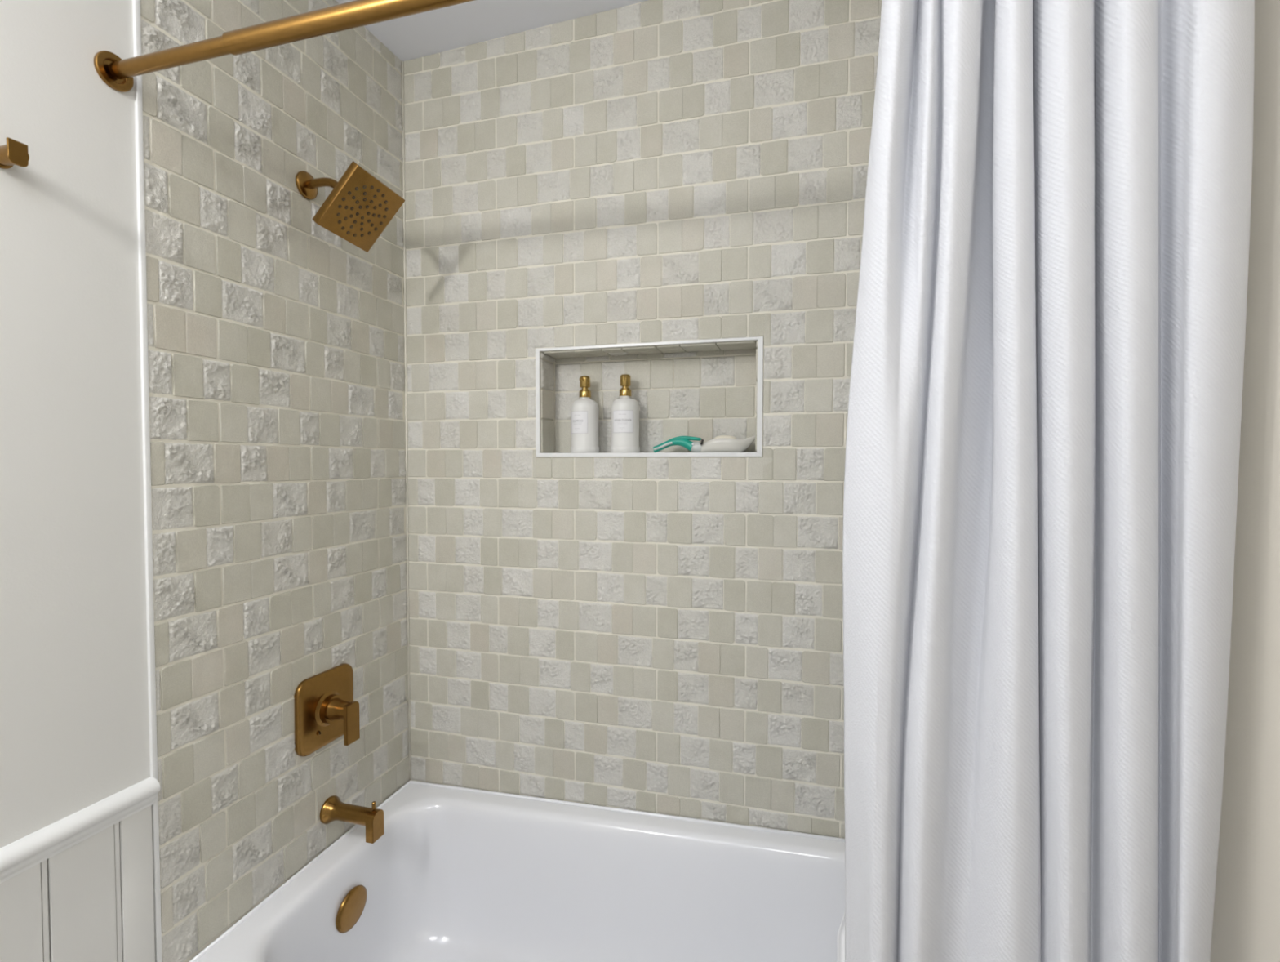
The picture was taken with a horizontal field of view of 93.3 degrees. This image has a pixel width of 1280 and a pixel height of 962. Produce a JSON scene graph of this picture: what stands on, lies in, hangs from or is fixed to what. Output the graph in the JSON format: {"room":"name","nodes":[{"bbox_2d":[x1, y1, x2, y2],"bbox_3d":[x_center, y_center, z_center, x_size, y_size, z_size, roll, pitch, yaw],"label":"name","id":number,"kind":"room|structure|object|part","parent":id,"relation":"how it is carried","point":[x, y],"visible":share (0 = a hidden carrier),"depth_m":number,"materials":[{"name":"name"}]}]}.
{"room":"bathroom","nodes":[
{"label":"bathroom","id":0,"kind":"room"},
{"bbox_2d":[0,0,408,961],"bbox_3d":[-1.082,0.072,0.434,0.126,2.500,2.702,1,2,16],"label":"wall","id":1,"kind":"structure","parent":0,"point":[276,340],"depth_m":1.13,"materials":[{"name":"beige tile"}]},
{"bbox_2d":[0,137,29,168],"bbox_3d":[-0.885,-0.457,0.847,0.040,0.033,0.030,1,2,16],"label":"towel hook","id":2,"kind":"object","parent":1,"relation":"attached to","point":[15,152],"visible":1,"depth_m":0.84,"materials":[{"name":"brown metal"}]},
{"bbox_3d":[-0.884,-0.457,0.846,0.037,0.025,0.025,1,2,16],"label":"post","id":3,"kind":"part","parent":2,"relation":"part of","materials":[{"name":"brown metal"}]},
{"bbox_2d":[0,804,155,961],"bbox_3d":[-1.117,0.959,0.139,0.010,0.744,1.926,1,2,16],"label":"wainscoting","id":4,"kind":"structure","parent":1,"relation":"attached to","point":[101,886],"depth_m":0.96,"materials":[{"name":"white wood"}]},
{"bbox_2d":[0,776,159,883],"bbox_3d":[-1.118,0.569,0.093,0.027,0.046,1.999,1,2,16],"label":"trim","id":5,"kind":"structure","parent":1,"relation":"attached to","point":[17,856],"depth_m":0.93,"materials":[{"name":"white wood"}]},
{"bbox_2d":[132,0,161,961],"bbox_3d":[-0.855,0.094,1.048,0.012,2.420,0.008,1,2,16],"label":"trim","id":6,"kind":"structure","parent":1,"relation":"attached to","point":[135,3],"depth_m":1.04,"materials":[{"name":"white"}]},
{"bbox_2d":[93,0,475,92],"bbox_3d":[-0.125,-0.663,0.783,1.543,0.056,0.056,1,2,16],"label":"curtain rod","id":7,"kind":"object","parent":1,"relation":"attached to","point":[118,73],"visible":1,"depth_m":0.89,"materials":[{"name":"brown metal"}]},
{"bbox_2d":[836,911,844,961],"bbox_3d":[0.337,0.124,0.765,0.161,1.530,0.143,1,2,16],"label":"liner","id":8,"kind":"object","parent":7,"relation":"hanging from","point":[841,935],"visible":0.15,"depth_m":0.74,"materials":[{"name":"white plastic"}]},
{"bbox_2d":[842,0,1254,961],"bbox_3d":[0.413,0.259,0.638,0.381,1.799,0.068,1,2,16],"label":"shower curtain","id":9,"kind":"object","parent":7,"relation":"hanging from","point":[1042,442],"visible":1,"depth_m":0.61,"materials":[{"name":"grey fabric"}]},
{"bbox_2d":[293,662,359,756],"bbox_3d":[-0.708,0.537,1.420,0.083,0.174,0.172,1,2,16],"label":"shower valve","id":10,"kind":"object","parent":1,"relation":"attached to","point":[326,709],"visible":1,"depth_m":1.40,"materials":[{"name":"brown metal"}]},
{"bbox_3d":[-0.697,0.538,1.417,0.050,0.052,0.052,1,2,16],"label":"handle","id":11,"kind":"part","parent":10,"relation":"part of","materials":[{"name":"brown metal"}]},
{"bbox_3d":[-0.673,0.563,1.411,0.010,0.093,0.041,1,2,16],"label":"lever","id":12,"kind":"part","parent":10,"relation":"part of","materials":[{"name":"brown metal"}]},
{"bbox_2d":[295,160,404,252],"bbox_3d":[-0.657,-0.613,1.338,0.204,0.164,0.156,1,2,16],"label":"shower","id":13,"kind":"object","parent":1,"relation":"attached to","point":[359,206],"visible":1,"depth_m":1.32,"materials":[{"name":"brown metal"}]},
{"bbox_3d":[-0.690,-0.643,1.347,0.128,0.068,0.021,1,2,16],"label":"arm","id":14,"kind":"part","parent":13,"relation":"part of","materials":[{"name":"brown metal"}]},
{"bbox_2d":[319,795,384,843],"bbox_3d":[-0.678,0.793,1.430,0.140,0.086,0.061,1,2,16],"label":"tub spout","id":15,"kind":"object","parent":1,"relation":"attached to","point":[332,809],"visible":1,"depth_m":1.42,"materials":[{"name":"brown metal"}]},
{"bbox_3d":[-0.686,0.788,1.432,0.125,0.061,0.061,1,2,16],"label":"spout","id":16,"kind":"part","parent":15,"relation":"part of","materials":[{"name":"brown metal"}]},
{"bbox_3d":[-0.623,0.763,1.414,0.010,0.024,0.010,1,2,16],"label":"diverter knob","id":17,"kind":"part","parent":15,"relation":"part of","materials":[{"name":"brown metal"}]},
{"bbox_3d":[-0.621,0.803,1.414,0.021,0.067,0.039,1,2,16],"label":"spout","id":18,"kind":"part","parent":15,"relation":"part of","materials":[{"name":"brown metal"}]},
{"bbox_2d":[401,61,410,780],"bbox_3d":[-0.662,-0.151,1.709,0.006,2.030,0.006,1,2,16],"label":"trim","id":19,"kind":"structure","parent":1,"relation":"attached to","point":[402,67],"depth_m":1.71,"materials":[{"name":"beige tile"}]},
{"bbox_2d":[335,0,648,61],"bbox_3d":[-0.253,-1.143,0.294,1.835,0.264,2.950,1,2,16],"label":"ceiling","id":20,"kind":"structure","parent":0,"point":[422,34],"depth_m":1.54,"materials":[{"name":"white paint"}]},
{"bbox_2d":[403,0,881,838],"bbox_3d":[0.091,0.010,1.563,1.775,2.560,0.126,1,2,16],"label":"wall","id":21,"kind":"structure","parent":0,"point":[662,635],"depth_m":1.53,"materials":[{"name":"beige tile"}]},
{"bbox_2d":[570,375,599,452],"bbox_3d":[-0.147,-0.177,1.612,0.077,0.205,0.077,1,2,16],"label":"pump bottle","id":22,"kind":"object","parent":21,"relation":"on","point":[584,411],"visible":0.94,"depth_m":1.58,"materials":[{"name":"white plastic"}]},
{"bbox_3d":[-0.162,-0.154,1.586,0.052,0.057,0.011,1,2,29],"label":"label panel","id":23,"kind":"part","parent":22,"relation":"part of","materials":[{"name":"white paper"}]},
{"bbox_2d":[610,373,639,452],"bbox_3d":[-0.038,-0.176,1.582,0.077,0.205,0.077,1,2,16],"label":"pump bottle","id":24,"kind":"object","parent":21,"relation":"on","point":[625,409],"visible":0.97,"depth_m":1.55,"materials":[{"name":"white plastic"}]},
{"bbox_3d":[-0.044,-0.153,1.552,0.052,0.057,0.011,0,2,11],"label":"label panel","id":25,"kind":"part","parent":24,"relation":"part of","materials":[{"name":"white paper"}]},
{"bbox_2d":[535,336,763,457],"bbox_3d":[0.009,-0.204,1.522,0.591,0.286,0.007,1,2,16],"label":"trim","id":26,"kind":"structure","parent":21,"relation":"attached to","point":[760,339],"depth_m":1.51,"materials":[{"name":"white"}]},
{"bbox_3d":[-0.270,-0.206,1.600,0.012,0.285,0.007,1,2,16],"label":"frame","id":27,"kind":"part","parent":26,"relation":"part of","materials":[{"name":"white"}]},
{"bbox_3d":[0.009,-0.066,1.526,0.589,0.011,0.007,1,2,16],"label":"frame","id":28,"kind":"part","parent":26,"relation":"part of","materials":[{"name":"white"}]},
{"bbox_3d":[0.009,-0.343,1.518,0.589,0.008,0.007,1,2,16],"label":"frame","id":29,"kind":"part","parent":26,"relation":"part of","materials":[{"name":"white"}]},
{"bbox_3d":[0.287,-0.201,1.444,0.013,0.285,0.007,1,2,16],"label":"frame","id":30,"kind":"part","parent":26,"relation":"part of","materials":[{"name":"white"}]},
{"bbox_2d":[653,435,703,452],"bbox_3d":[0.100,-0.093,1.539,0.133,0.043,0.033,1,2,14],"label":"razor","id":31,"kind":"object","parent":21,"relation":"on","point":[684,441],"visible":0.96,"depth_m":1.53,"materials":[{"name":"teal plastic"}]},
{"bbox_3d":[0.087,-0.091,1.540,0.108,0.037,0.025,0,2,10],"label":"handle","id":32,"kind":"part","parent":31,"relation":"part of","materials":[{"name":"teal plastic"}]},
{"bbox_2d":[700,435,755,452],"bbox_3d":[0.219,-0.092,1.512,0.143,0.044,0.068,1,2,16],"label":"soap dish","id":33,"kind":"object","parent":21,"relation":"on","point":[715,445],"visible":0.87,"depth_m":1.49,"materials":[{"name":"white ceramic"}]},
{"bbox_2d":[714,435,737,439],"bbox_3d":[0.214,-0.101,1.514,0.060,0.027,0.038,1,2,16],"label":"soap bar","id":34,"kind":"object","parent":33,"relation":"in","point":[721,436],"visible":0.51,"depth_m":1.50,"materials":[{"name":"beige"}]},
{"bbox_2d":[1209,0,1279,961],"bbox_3d":[0.506,0.058,-0.012,0.126,2.560,2.702,1,2,16],"label":"wall","id":35,"kind":"structure","parent":0,"point":[1246,926],"depth_m":0.60,"materials":[{"name":"beige paint"}]},
{"bbox_3d":[-0.257,1.356,0.369,1.835,0.060,2.950,1,2,16],"label":"floor","id":36,"kind":"structure","parent":0,"visible":0},
{"bbox_2d":[188,779,844,961],"bbox_3d":[-0.024,1.067,1.201,1.526,0.468,0.702,1,2,16],"label":"bathtub","id":37,"kind":"object","parent":36,"relation":"on","point":[455,873],"visible":0.67,"depth_m":1.48,"materials":[{"name":"white ceramic"}]},
{"bbox_3d":[-0.672,0.998,1.409,0.013,0.095,0.095,5,3,15],"label":"overflow plate","id":38,"kind":"part","parent":37,"relation":"part of","materials":[{"name":"brown metal"}]}
]}

